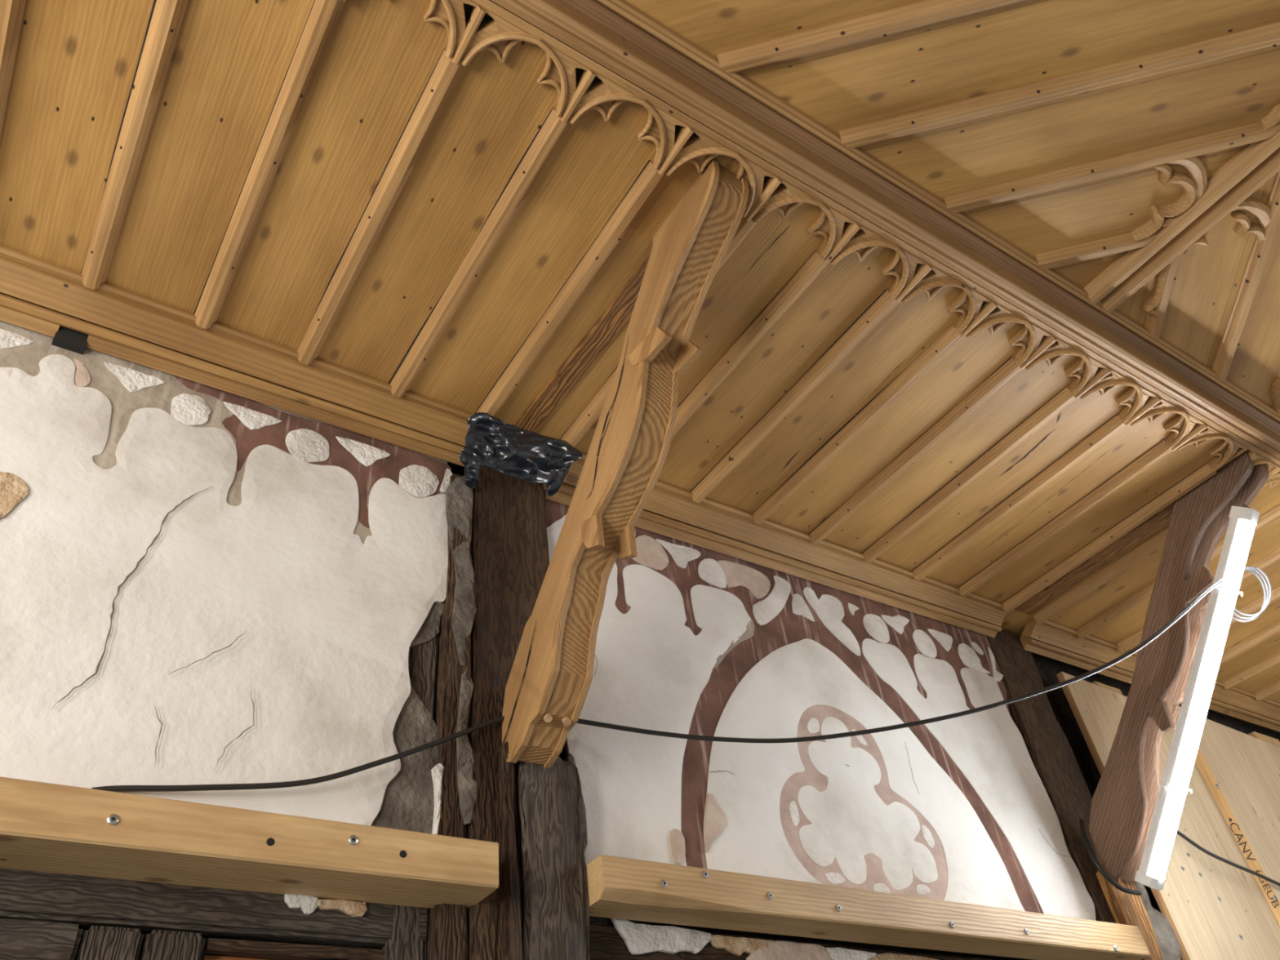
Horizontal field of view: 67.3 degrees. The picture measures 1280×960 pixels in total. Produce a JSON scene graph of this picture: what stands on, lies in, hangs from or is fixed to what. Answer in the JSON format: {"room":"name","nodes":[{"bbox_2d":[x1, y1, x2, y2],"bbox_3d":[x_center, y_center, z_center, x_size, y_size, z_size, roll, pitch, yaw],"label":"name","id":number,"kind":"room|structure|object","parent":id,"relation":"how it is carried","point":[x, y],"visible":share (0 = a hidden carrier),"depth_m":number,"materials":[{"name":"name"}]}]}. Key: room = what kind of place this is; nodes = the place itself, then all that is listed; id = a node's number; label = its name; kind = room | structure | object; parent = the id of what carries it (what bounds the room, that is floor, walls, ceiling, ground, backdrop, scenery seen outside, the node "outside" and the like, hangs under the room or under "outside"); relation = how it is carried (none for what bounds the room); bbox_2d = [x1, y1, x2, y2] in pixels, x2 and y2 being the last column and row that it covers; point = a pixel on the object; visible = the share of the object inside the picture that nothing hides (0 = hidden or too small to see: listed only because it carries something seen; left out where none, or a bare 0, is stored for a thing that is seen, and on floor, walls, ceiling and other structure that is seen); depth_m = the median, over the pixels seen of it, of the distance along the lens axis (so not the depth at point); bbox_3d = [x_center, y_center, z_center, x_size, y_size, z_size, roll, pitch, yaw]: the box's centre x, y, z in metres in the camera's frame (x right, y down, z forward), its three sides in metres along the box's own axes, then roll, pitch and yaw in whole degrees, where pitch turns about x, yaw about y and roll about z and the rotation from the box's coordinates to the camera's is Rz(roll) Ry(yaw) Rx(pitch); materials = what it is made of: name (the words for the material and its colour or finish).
{"room":"church interior","nodes":[
{"label":"church interior","id":0,"kind":"room"},
{"bbox_2d":[0,320,1096,920],"bbox_3d":[-0.002,0.536,2.669,3.704,1.336,0.035,20,-48,-28],"label":"wall","id":1,"kind":"structure","parent":0,"point":[200,584],"depth_m":2.37,"materials":[{"name":"white paint"}]},
{"bbox_2d":[51,325,88,354],"bbox_3d":[-1.367,-0.317,2.302,0.066,0.052,0.075,20,-48,-28],"label":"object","id":2,"kind":"structure","parent":1,"relation":"attached to","point":[65,338],"depth_m":2.28,"materials":[{"name":"black"}]},
{"bbox_2d":[0,244,472,466],"bbox_3d":[-1.663,-0.517,2.102,2.880,0.175,0.137,20,-48,-28],"label":"crown molding","id":3,"kind":"structure","parent":1,"relation":"attached to","point":[37,295],"depth_m":2.43,"materials":[{"name":"brown wood"}]},
{"bbox_2d":[0,776,498,908],"bbox_3d":[-1.321,0.462,1.419,2.394,0.090,0.151,20,-48,-28],"label":"rail","id":4,"kind":"object","parent":1,"relation":"attached to","point":[45,827],"visible":1,"depth_m":1.70,"materials":[{"name":"brown wood"}]},
{"bbox_2d":[91,715,504,791],"bbox_3d":[-0.617,0.557,2.017,0.890,0.322,0.026,18,-47,-26],"label":"power cable","id":5,"kind":"object","parent":1,"relation":"attached to","point":[341,774],"visible":0.87,"depth_m":1.90,"materials":[{"name":"black rubber"}]},
{"bbox_2d":[370,685,438,833],"bbox_3d":[-0.516,0.635,2.118,0.172,0.416,0.020,20,-48,-28],"label":"mortar patch","id":6,"kind":"object","parent":1,"relation":"attached to","point":[407,804],"visible":0.63,"depth_m":2.11,"materials":[{"name":"concrete"}]},
{"bbox_2d":[408,601,444,648],"bbox_3d":[-0.515,0.338,2.409,0.128,0.222,0.016,20,-48,-28],"label":"mortar patch","id":7,"kind":"object","parent":1,"relation":"attached to","point":[429,628],"visible":0.77,"depth_m":2.38,"materials":[{"name":"concrete"}]},
{"bbox_2d":[445,475,476,825],"bbox_3d":[-0.446,0.361,2.390,0.100,1.000,0.020,20,-48,-28],"label":"mortar strip","id":8,"kind":"object","parent":1,"relation":"attached to","point":[459,497],"visible":0.98,"depth_m":2.42,"materials":[{"name":"concrete"}]},
{"bbox_2d":[564,753,587,852],"bbox_3d":[-0.149,0.779,2.280,0.041,0.271,0.020,20,-48,-28],"label":"mortar fill","id":9,"kind":"object","parent":1,"relation":"attached to","point":[570,757],"visible":0.29,"depth_m":2.27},
{"bbox_2d":[542,453,1006,637],"bbox_3d":[0.583,0.270,3.367,2.070,0.149,0.137,20,-48,-28],"label":"crown molding","id":10,"kind":"structure","parent":1,"relation":"attached to","point":[670,511],"depth_m":3.33,"materials":[{"name":"brown wood"}]},
{"bbox_2d":[586,854,1150,959],"bbox_3d":[0.709,1.168,2.546,1.962,0.088,0.125,20,-48,-28],"label":"rail","id":11,"kind":"object","parent":1,"relation":"attached to","point":[619,887],"visible":1,"depth_m":2.38,"materials":[{"name":"brown wood"}]},
{"bbox_2d":[0,0,1279,733],"bbox_3d":[0.797,0.063,3.252,9.199,0.025,1.614,20,-48,-28],"label":"ceiling","id":12,"kind":"structure","parent":0,"point":[76,62],"depth_m":2.37,"materials":[{"name":"brown wood"}]},
{"bbox_2d":[0,0,26,140],"bbox_3d":[-1.266,-0.817,1.891,0.053,0.030,0.924,20,-48,-28],"label":"rib","id":13,"kind":"object","parent":12,"relation":"attached to","point":[11,11],"visible":1,"depth_m":1.86,"materials":[{"name":"brown wood"}]},
{"bbox_2d":[80,0,188,289],"bbox_3d":[-1.055,-0.742,2.009,0.055,0.030,0.924,20,-48,-28],"label":"rib","id":14,"kind":"object","parent":12,"relation":"attached to","point":[166,18],"visible":1,"depth_m":2.01,"materials":[{"name":"brown wood"}]},
{"bbox_2d":[193,0,345,328],"bbox_3d":[-0.842,-0.666,2.128,0.053,0.030,0.924,20,-48,-28],"label":"rib","id":15,"kind":"object","parent":12,"relation":"attached to","point":[323,16],"visible":1,"depth_m":2.08,"materials":[{"name":"brown wood"}]},
{"bbox_2d":[297,48,464,364],"bbox_3d":[-0.630,-0.591,2.246,0.054,0.030,0.924,20,-48,-28],"label":"rib","id":16,"kind":"object","parent":12,"relation":"attached to","point":[445,75],"visible":0.98,"depth_m":2.19,"materials":[{"name":"brown wood"}]},
{"bbox_2d":[342,0,482,58],"bbox_3d":[-0.454,-0.940,1.872,0.264,0.039,0.130,20,-48,-28],"label":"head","id":17,"kind":"object","parent":12,"relation":"attached to","point":[453,15],"visible":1,"depth_m":1.91},
{"bbox_2d":[388,107,571,397],"bbox_3d":[-0.418,-0.516,2.365,0.055,0.030,0.924,20,-48,-28],"label":"rib","id":18,"kind":"object","parent":12,"relation":"attached to","point":[544,143],"visible":1,"depth_m":2.31,"materials":[{"name":"brown wood"}]},
{"bbox_2d":[451,4,593,117],"bbox_3d":[-0.242,-0.865,1.991,0.264,0.039,0.130,20,-48,-28],"label":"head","id":19,"kind":"object","parent":12,"relation":"attached to","point":[485,30],"visible":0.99,"depth_m":1.96},
{"bbox_2d":[474,160,665,416],"bbox_3d":[-0.206,-0.441,2.484,0.053,0.030,0.924,20,-48,-28],"label":"rib","id":20,"kind":"object","parent":12,"relation":"attached to","point":[647,181],"visible":0.94,"depth_m":2.42,"materials":[{"name":"brown wood"}]},
{"bbox_2d":[513,253,650,432],"bbox_3d":[-0.081,-0.411,2.550,0.068,0.012,0.931,21,-49,-29],"label":"board","id":21,"kind":"object","parent":12,"relation":"attached to","point":[620,311],"visible":0.58,"depth_m":2.62,"materials":[{"name":"brown wood"}]},
{"bbox_2d":[560,69,691,169],"bbox_3d":[-0.030,-0.789,2.110,0.264,0.039,0.130,20,-48,-28],"label":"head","id":22,"kind":"object","parent":12,"relation":"attached to","point":[593,91],"visible":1,"depth_m":2.07},
{"bbox_2d":[560,216,755,447],"bbox_3d":[0.018,-0.361,2.608,0.054,0.030,0.924,20,-48,-28],"label":"rib","id":23,"kind":"object","parent":12,"relation":"attached to","point":[582,424],"visible":0.38,"depth_m":2.75,"materials":[{"name":"brown wood"}]},
{"bbox_2d":[657,126,779,217],"bbox_3d":[0.183,-0.714,2.228,0.264,0.039,0.130,20,-48,-28],"label":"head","id":24,"kind":"object","parent":12,"relation":"attached to","point":[691,145],"visible":0.85,"depth_m":2.18},
{"bbox_2d":[671,250,828,437],"bbox_3d":[0.218,-0.290,2.721,0.053,0.030,0.924,20,-48,-28],"label":"rib","id":25,"kind":"object","parent":12,"relation":"attached to","point":[814,265],"visible":0.67,"depth_m":2.61,"materials":[{"name":"brown wood"}]},
{"bbox_2d":[689,288,897,503],"bbox_3d":[0.430,-0.215,2.839,0.054,0.030,0.924,20,-48,-28],"label":"rib","id":26,"kind":"object","parent":12,"relation":"attached to","point":[884,303],"visible":0.98,"depth_m":2.79,"materials":[{"name":"brown wood"}]},
{"bbox_2d":[743,176,858,259],"bbox_3d":[0.395,-0.639,2.347,0.264,0.039,0.130,20,-48,-28],"label":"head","id":27,"kind":"object","parent":12,"relation":"attached to","point":[778,194],"visible":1,"depth_m":2.31},
{"bbox_2d":[751,324,962,524],"bbox_3d":[0.642,-0.140,2.958,0.055,0.030,0.924,20,-48,-28],"label":"rib","id":28,"kind":"object","parent":12,"relation":"attached to","point":[950,337],"visible":0.99,"depth_m":2.92,"materials":[{"name":"brown wood"}]},
{"bbox_2d":[822,222,929,298],"bbox_3d":[0.607,-0.564,2.465,0.264,0.039,0.130,20,-48,-28],"label":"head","id":29,"kind":"object","parent":12,"relation":"attached to","point":[859,240],"visible":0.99,"depth_m":2.43},
{"bbox_2d":[808,356,1022,545],"bbox_3d":[0.855,-0.065,3.076,0.054,0.030,0.924,20,-48,-28],"label":"rib","id":30,"kind":"object","parent":12,"relation":"attached to","point":[1005,372],"visible":1,"depth_m":3.03,"materials":[{"name":"brown wood"}]},
{"bbox_2d":[894,263,995,333],"bbox_3d":[0.819,-0.488,2.584,0.264,0.039,0.130,20,-48,-28],"label":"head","id":31,"kind":"object","parent":12,"relation":"attached to","point":[928,279],"visible":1,"depth_m":2.55},
{"bbox_2d":[861,386,1075,563],"bbox_3d":[1.067,0.011,3.195,0.054,0.030,0.924,20,-48,-28],"label":"rib","id":32,"kind":"object","parent":12,"relation":"attached to","point":[1064,397],"visible":1,"depth_m":3.15,"materials":[{"name":"brown wood"}]},
{"bbox_2d":[959,301,1054,365],"bbox_3d":[1.031,-0.413,2.703,0.264,0.039,0.130,20,-48,-28],"label":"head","id":33,"kind":"object","parent":12,"relation":"attached to","point":[993,316],"visible":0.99,"depth_m":2.67},
{"bbox_2d":[911,413,1125,581],"bbox_3d":[1.279,0.086,3.314,0.053,0.030,0.924,20,-48,-28],"label":"rib","id":34,"kind":"object","parent":12,"relation":"attached to","point":[1114,424],"visible":0.99,"depth_m":3.27,"materials":[{"name":"brown wood"}]},
{"bbox_2d":[1018,335,1109,395],"bbox_3d":[1.243,-0.338,2.821,0.264,0.039,0.130,20,-48,-28],"label":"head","id":35,"kind":"object","parent":12,"relation":"attached to","point":[1051,349],"visible":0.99,"depth_m":2.79},
{"bbox_2d":[957,439,1172,597],"bbox_3d":[1.492,0.161,3.433,0.053,0.030,0.924,20,-48,-28],"label":"rib","id":36,"kind":"object","parent":12,"relation":"attached to","point":[1159,451],"visible":1,"depth_m":3.39,"materials":[{"name":"brown wood"}]},
{"bbox_2d":[1014,501,1174,614],"bbox_3d":[1.790,0.252,3.596,0.102,0.012,0.930,20,-48,-28],"label":"board","id":37,"kind":"object","parent":12,"relation":"attached to","point":[1161,519],"visible":0.62,"depth_m":3.65,"materials":[{"name":"brown wood"}]},
{"bbox_2d":[1032,526,1168,623],"bbox_3d":[1.872,0.296,3.645,0.050,0.030,0.924,20,-48,-28],"label":"rib","id":38,"kind":"object","parent":12,"relation":"attached to","point":[1157,540],"visible":0.63,"depth_m":3.71,"materials":[{"name":"brown wood"}]},
{"bbox_2d":[1001,462,1217,612],"bbox_3d":[1.703,0.236,3.551,0.053,0.030,0.924,20,-48,-28],"label":"rib","id":39,"kind":"object","parent":12,"relation":"attached to","point":[1205,472],"visible":1,"depth_m":3.51,"materials":[{"name":"brown wood"}]},
{"bbox_2d":[1073,367,1159,422],"bbox_3d":[1.455,-0.263,2.940,0.264,0.039,0.130,20,-48,-28],"label":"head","id":40,"kind":"object","parent":12,"relation":"attached to","point":[1104,380],"visible":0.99,"depth_m":2.91},
{"bbox_2d":[1124,395,1205,448],"bbox_3d":[1.667,-0.188,3.058,0.264,0.039,0.130,20,-48,-28],"label":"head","id":41,"kind":"object","parent":12,"relation":"attached to","point":[1153,408],"visible":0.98,"depth_m":3.03},
{"bbox_2d":[1076,503,1279,639],"bbox_3d":[2.102,0.378,3.774,0.050,0.030,0.924,20,-48,-28],"label":"rib","id":42,"kind":"object","parent":12,"relation":"attached to","point":[1273,514],"visible":0.6,"depth_m":3.87,"materials":[{"name":"brown wood"}]},
{"bbox_2d":[1088,450,1268,882],"bbox_3d":[1.842,0.632,3.250,0.126,1.059,1.104,20,-48,-28],"label":"brace","id":43,"kind":"object","parent":12,"relation":"attached to","point":[1124,799],"visible":0.91,"depth_m":3.28,"materials":[{"name":"brown wood"}]},
{"bbox_2d":[1079,819,1142,895],"bbox_3d":[1.551,1.263,3.234,0.157,0.269,0.068,14,-46,-23],"label":"power cable","id":44,"kind":"object","parent":43,"relation":"attached to","point":[1102,871],"visible":1,"depth_m":3.16,"materials":[{"name":"black rubber"}]},
{"bbox_2d":[1134,503,1259,889],"bbox_3d":[1.813,0.691,3.106,0.130,0.969,0.900,20,-48,-28],"label":"lamp","id":45,"kind":"object","parent":43,"relation":"hanging from","point":[1151,873],"visible":0.96,"depth_m":3.07,"materials":[{"name":"white"}]},
{"bbox_2d":[576,578,1223,742],"bbox_3d":[0.827,0.491,2.744,2.152,0.486,0.114,2,-42,-11],"label":"power cable","id":46,"kind":"object","parent":45,"relation":"attached to","point":[1215,584],"visible":0.91,"depth_m":2.61,"materials":[{"name":"black rubber"}]},
{"bbox_2d":[1222,565,1271,622],"bbox_3d":[1.958,0.347,3.227,0.320,0.184,0.166,20,-48,-28],"label":"cable coil","id":47,"kind":"object","parent":45,"relation":"attached to","point":[1267,598],"visible":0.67,"depth_m":3.26,"materials":[{"name":"grey"}]},
{"bbox_2d":[1115,546,1279,653],"bbox_3d":[2.334,0.460,3.904,0.050,0.030,0.924,20,-48,-28],"label":"rib","id":48,"kind":"object","parent":12,"relation":"attached to","point":[1273,557],"visible":0.3,"depth_m":3.80,"materials":[{"name":"brown wood"}]},
{"bbox_2d":[1170,422,1248,471],"bbox_3d":[1.880,-0.112,3.177,0.264,0.039,0.130,20,-48,-28],"label":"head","id":49,"kind":"object","parent":12,"relation":"attached to","point":[1228,449],"visible":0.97,"depth_m":3.16},
{"bbox_2d":[1219,621,1279,665],"bbox_3d":[2.799,0.625,4.164,0.050,0.030,0.924,20,-48,-28],"label":"rib","id":50,"kind":"object","parent":12,"relation":"attached to","point":[1273,630],"visible":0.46,"depth_m":4.25,"materials":[{"name":"brown wood"}]},
{"bbox_2d":[1222,652,1279,689],"bbox_3d":[3.033,0.708,4.294,0.050,0.030,0.924,20,-48,-28],"label":"rib","id":51,"kind":"object","parent":12,"relation":"attached to","point":[1274,660],"visible":1,"depth_m":4.47,"materials":[{"name":"brown wood"}]},
{"bbox_2d":[1229,586,1279,626],"bbox_3d":[2.566,0.542,4.033,0.050,0.030,0.924,20,-48,-28],"label":"rib","id":52,"kind":"object","parent":12,"relation":"attached to","point":[1255,606],"visible":0.23,"depth_m":4.01,"materials":[{"name":"brown wood"}]},
{"bbox_2d":[1246,448,1279,471],"bbox_3d":[2.091,-0.037,3.295,0.158,0.039,0.130,20,-48,-28],"label":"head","id":53,"kind":"object","parent":12,"relation":"attached to","point":[1257,459],"visible":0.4,"depth_m":3.25},
{"bbox_2d":[1254,680,1279,701],"bbox_3d":[3.266,0.790,4.425,0.050,0.030,0.924,20,-48,-28],"label":"rib","id":54,"kind":"object","parent":12,"relation":"attached to","point":[1274,688],"visible":1,"depth_m":4.65,"materials":[{"name":"brown wood"}]},
{"bbox_2d":[1263,466,1279,488],"bbox_3d":[2.268,0.025,3.394,0.286,0.039,0.130,20,-48,-28],"label":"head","id":55,"kind":"object","parent":12,"relation":"attached to","point":[1273,478],"visible":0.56,"depth_m":3.33},
{"bbox_2d":[78,461,1279,959],"bbox_3d":[0.727,1.699,2.342,9.200,3.600,0.070,20,-48,-28],"label":"wall","id":56,"kind":"structure","parent":0,"point":[1047,668],"depth_m":3.85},
{"bbox_2d":[0,918,83,959],"bbox_3d":[-1.186,0.784,1.406,0.599,0.290,0.056,20,-48,-28],"label":"board","id":57,"kind":"object","parent":56,"relation":"attached to","point":[20,939],"visible":1,"depth_m":1.57,"materials":[{"name":"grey wood"}]},
{"bbox_2d":[74,925,143,959],"bbox_3d":[-0.894,0.886,1.567,0.096,0.289,0.058,20,-48,-28],"label":"board","id":58,"kind":"object","parent":56,"relation":"attached to","point":[99,942],"visible":0.97,"depth_m":1.62,"materials":[{"name":"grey wood"}]},
{"bbox_2d":[138,929,205,959],"bbox_3d":[-0.811,0.916,1.614,0.101,0.291,0.060,20,-48,-28],"label":"board","id":59,"kind":"object","parent":56,"relation":"attached to","point":[159,944],"visible":1,"depth_m":1.67,"materials":[{"name":"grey wood"}]},
{"bbox_2d":[0,867,429,949],"bbox_3d":[-1.407,0.546,1.438,2.319,0.155,0.068,20,-48,-28],"label":"wooden beam","id":60,"kind":"structure","parent":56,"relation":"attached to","point":[86,901],"depth_m":1.71,"materials":[{"name":"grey wood"}]},
{"bbox_2d":[284,893,318,915],"bbox_3d":[-0.642,0.803,1.822,0.065,0.034,0.012,20,-48,-28],"label":"plaster remnant","id":61,"kind":"object","parent":60,"relation":"attached to","point":[308,904],"visible":1,"depth_m":1.82,"materials":[{"name":"paint"}]},
{"bbox_2d":[317,899,367,917],"bbox_3d":[-0.577,0.826,1.859,0.102,0.028,0.011,20,-48,-28],"label":"plaster remnant","id":62,"kind":"object","parent":60,"relation":"attached to","point":[353,908],"visible":1,"depth_m":1.86,"materials":[{"name":"paint"}]},
{"bbox_2d":[203,937,384,959],"bbox_3d":[-0.606,0.897,1.820,0.418,0.024,0.035,20,-48,-28],"label":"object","id":63,"kind":"object","parent":56,"relation":"attached to","point":[237,948],"visible":0.84,"depth_m":1.78,"materials":[{"name":"brown wood"}]},
{"bbox_2d":[382,615,438,959],"bbox_3d":[-0.461,1.013,1.832,0.085,1.804,0.070,20,-48,-28],"label":"strut","id":64,"kind":"object","parent":56,"relation":"attached to","point":[406,943],"visible":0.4,"depth_m":1.94,"materials":[{"name":"grey wood"}]},
{"bbox_2d":[463,466,549,959],"bbox_3d":[-0.284,0.851,2.112,0.235,2.376,0.111,20,-48,-28],"label":"timber post","id":65,"kind":"object","parent":56,"relation":"attached to","point":[509,554],"visible":0.41,"depth_m":2.45,"materials":[{"name":"brown wood"}]},
{"bbox_2d":[426,474,473,959],"bbox_3d":[-0.404,0.849,2.006,0.074,2.263,0.088,20,-48,-28],"label":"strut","id":66,"kind":"object","parent":65,"relation":"attached to","point":[447,939],"visible":0.59,"depth_m":2.17,"materials":[{"name":"brown wood"}]},
{"bbox_2d":[431,763,444,834],"bbox_3d":[-0.442,0.700,2.092,0.022,0.170,0.027,20,-48,-28],"label":"fragment","id":67,"kind":"object","parent":66,"relation":"attached to","point":[437,771],"visible":0.9,"depth_m":2.10,"materials":[{"name":"paint"}]},
{"bbox_2d":[499,741,522,959],"bbox_3d":[-0.230,1.147,1.744,0.042,1.441,0.048,20,-48,-28],"label":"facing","id":68,"kind":"object","parent":65,"relation":"attached to","point":[512,949],"visible":0.95,"depth_m":2.02,"materials":[{"name":"brown wood"}]},
{"bbox_2d":[458,412,582,496],"bbox_3d":[-0.348,-0.048,2.711,0.343,0.164,0.167,20,-48,-28],"label":"plastic sheet","id":69,"kind":"object","parent":65,"relation":"attached to","point":[509,450],"visible":1,"depth_m":2.67,"materials":[{"name":"black"}]},
{"bbox_2d":[518,755,589,959],"bbox_3d":[-0.146,1.179,1.781,0.186,1.433,0.071,20,-48,-28],"label":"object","id":70,"kind":"object","parent":65,"relation":"attached to","point":[556,926],"visible":0.94,"depth_m":2.07,"materials":[{"name":"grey wood"}]},
{"bbox_2d":[500,157,749,768],"bbox_3d":[-0.034,-0.030,2.225,0.103,1.026,1.082,20,-48,-28],"label":"brace","id":71,"kind":"object","parent":65,"relation":"attached to","point":[550,678],"visible":1,"depth_m":2.21,"materials":[{"name":"brown wood"}]},
{"bbox_2d":[589,922,992,959],"bbox_3d":[0.709,1.427,2.494,2.056,0.375,0.061,20,-48,-28],"label":"wooden beam","id":72,"kind":"structure","parent":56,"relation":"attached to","point":[606,943],"depth_m":2.19,"materials":[{"name":"brown wood"}]},
{"bbox_2d":[610,918,711,955],"bbox_3d":[0.056,1.055,2.208,0.275,0.073,0.013,20,-48,-28],"label":"plaster remnant","id":73,"kind":"object","parent":72,"relation":"attached to","point":[639,939],"visible":1,"depth_m":2.20,"materials":[{"name":"paint"}]},
{"bbox_2d":[709,934,773,955],"bbox_3d":[0.248,1.123,2.316,0.196,0.041,0.015,20,-48,-28],"label":"plaster remnant","id":74,"kind":"object","parent":72,"relation":"attached to","point":[735,945],"visible":1,"depth_m":2.30,"materials":[{"name":"paint"}]},
{"bbox_2d":[746,941,833,959],"bbox_3d":[0.382,1.178,2.382,0.300,0.062,0.015,20,-48,-28],"label":"plaster remnant","id":75,"kind":"object","parent":72,"relation":"attached to","point":[775,950],"visible":1,"depth_m":2.38,"materials":[{"name":"paint"}]},
{"bbox_2d":[826,947,875,959],"bbox_3d":[0.546,1.232,2.480,0.181,0.045,0.013,20,-48,-28],"label":"plaster remnant","id":76,"kind":"object","parent":72,"relation":"attached to","point":[836,953],"visible":1,"depth_m":2.48,"materials":[{"name":"paint"}]},
{"bbox_2d":[867,952,937,959],"bbox_3d":[0.723,1.294,2.579,0.332,0.039,0.015,20,-48,-28],"label":"plaster remnant","id":77,"kind":"object","parent":72,"relation":"attached to","point":[886,956],"visible":1,"depth_m":2.56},
{"bbox_2d":[986,630,1115,923],"bbox_3d":[1.595,1.529,3.182,0.279,2.387,0.091,20,-48,-28],"label":"timber post","id":78,"kind":"object","parent":56,"relation":"attached to","point":[1051,753],"visible":0.48,"depth_m":3.58,"materials":[{"name":"brown wood"}]},
{"bbox_2d":[1095,870,1164,959],"bbox_3d":[1.683,1.858,2.827,0.150,1.402,0.056,20,-48,-28],"label":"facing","id":79,"kind":"object","parent":78,"relation":"attached to","point":[1126,908],"visible":0.54,"depth_m":3.18,"materials":[{"name":"brown wood"}]},
{"bbox_2d":[1134,881,1180,959],"bbox_3d":[1.752,1.500,3.270,0.201,0.291,0.020,20,-48,-28],"label":"plaster remnant","id":80,"kind":"object","parent":78,"relation":"attached to","point":[1167,940],"visible":0.59,"depth_m":3.25,"materials":[{"name":"paint"}]},
{"bbox_2d":[1019,618,1279,731],"bbox_3d":[2.699,1.011,4.560,2.650,0.121,0.137,20,-48,-28],"label":"crown molding","id":81,"kind":"structure","parent":56,"relation":"attached to","point":[1048,638],"depth_m":4.16,"materials":[{"name":"brown wood"}]},
{"bbox_2d":[1056,671,1279,959],"bbox_3d":[2.208,1.754,3.420,0.893,2.230,0.033,20,-48,-28],"label":"plywood sheet","id":82,"kind":"object","parent":56,"relation":"attached to","point":[1215,909],"visible":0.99,"depth_m":3.63,"materials":[{"name":"brown wood"}]},
{"bbox_2d":[1176,830,1279,886],"bbox_3d":[2.307,1.464,3.693,0.970,0.274,0.042,17,-47,-26],"label":"power cable","id":83,"kind":"object","parent":82,"relation":"attached to","point":[1178,832],"visible":0.74,"depth_m":3.61,"materials":[{"name":"black rubber"}]},
{"bbox_2d":[1195,718,1279,925],"bbox_3d":[3.357,2.145,4.018,2.187,2.196,0.048,20,-48,-28],"label":"plywood sheet","id":84,"kind":"object","parent":56,"relation":"attached to","point":[1241,771],"visible":0.88,"depth_m":4.08,"materials":[{"name":"brown wood"}]},
{"bbox_2d":[625,0,1279,406],"bbox_3d":[1.862,-1.141,2.164,9.246,0.024,2.176,20,-48,-28],"label":"ceiling","id":85,"kind":"structure","parent":0,"point":[1026,42],"depth_m":2.29,"materials":[{"name":"brown wood"}]},
{"bbox_2d":[716,0,1024,73],"bbox_3d":[1.093,-1.110,2.039,1.885,0.027,0.052,-12,-41,5],"label":"rib","id":86,"kind":"object","parent":85,"relation":"attached to","point":[923,13],"visible":0.98,"depth_m":2.09,"materials":[{"name":"brown wood"}]},
{"bbox_2d":[471,0,1279,466],"bbox_3d":[1.095,-0.510,2.655,8.000,0.172,0.133,20,-48,-28],"label":"ceiling beam","id":87,"kind":"structure","parent":85,"relation":"attached to","point":[620,42],"depth_m":2.31,"materials":[{"name":"brown wood"}]},
{"bbox_2d":[838,22,1279,148],"bbox_3d":[1.146,-0.948,2.231,1.372,0.027,0.052,-12,-41,5],"label":"rib","id":88,"kind":"object","parent":85,"relation":"attached to","point":[1268,35],"visible":0.99,"depth_m":2.23,"materials":[{"name":"brown wood"}]},
{"bbox_2d":[1035,231,1156,269],"bbox_3d":[1.252,-0.624,2.615,0.345,0.027,0.052,-12,-41,5],"label":"rib","id":89,"kind":"object","parent":85,"relation":"attached to","point":[1123,242],"visible":0.88,"depth_m":2.60,"materials":[{"name":"brown wood"}]},
{"bbox_2d":[943,121,1279,213],"bbox_3d":[1.198,-0.786,2.423,0.858,0.027,0.052,-12,-41,5],"label":"rib","id":90,"kind":"object","parent":85,"relation":"attached to","point":[1251,133],"visible":0.99,"depth_m":2.41,"materials":[{"name":"brown wood"}]},
{"bbox_2d":[1143,253,1181,339],"bbox_3d":[1.499,-0.538,2.750,0.052,0.027,0.354,-12,-41,5],"label":"rib","id":91,"kind":"object","parent":85,"relation":"attached to","point":[1150,324],"visible":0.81,"depth_m":2.77,"materials":[{"name":"brown wood"}]},
{"bbox_2d":[1142,261,1175,338],"bbox_3d":[1.489,-0.511,2.778,0.053,0.028,0.318,-13,-41,6],"label":"scroll","id":92,"kind":"object","parent":91,"relation":"attached to","point":[1153,300],"visible":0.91,"depth_m":2.75,"materials":[{"name":"brown wood"}]},
{"bbox_2d":[1131,155,1207,241],"bbox_3d":[1.386,-0.745,2.496,0.172,0.030,0.252,-12,-41,5],"label":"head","id":93,"kind":"object","parent":85,"relation":"attached to","point":[1193,183],"visible":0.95,"depth_m":2.49},
{"bbox_2d":[1084,131,1279,312],"bbox_3d":[1.854,-1.106,2.155,0.130,0.038,2.016,20,-48,-28],"label":"rib","id":94,"kind":"object","parent":85,"relation":"attached to","point":[1254,165],"visible":0.98,"depth_m":2.56,"materials":[{"name":"brown wood"}]},
{"bbox_2d":[1182,196,1271,253],"bbox_3d":[1.602,-0.687,2.597,0.256,0.028,0.161,-4,-41,-5],"label":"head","id":95,"kind":"object","parent":85,"relation":"attached to","point":[1259,208],"visible":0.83,"depth_m":2.58},
{"bbox_2d":[1212,170,1279,382],"bbox_3d":[1.749,-0.593,2.728,0.052,0.027,0.867,-12,-41,5],"label":"rib","id":96,"kind":"object","parent":85,"relation":"attached to","point":[1260,253],"visible":0.98,"depth_m":2.77,"materials":[{"name":"brown wood"}]},
{"bbox_2d":[1260,103,1279,130],"bbox_3d":[1.565,-0.889,2.366,0.046,0.024,0.071,20,-48,-28],"label":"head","id":97,"kind":"object","parent":85,"relation":"attached to","point":[1272,119],"visible":1,"depth_m":2.36},
{"bbox_2d":[1271,377,1279,410],"bbox_3d":[2.099,-0.262,3.160,0.033,0.024,0.198,-24,-44,17],"label":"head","id":98,"kind":"object","parent":85,"relation":"attached to","point":[1275,393],"visible":0.92,"depth_m":3.13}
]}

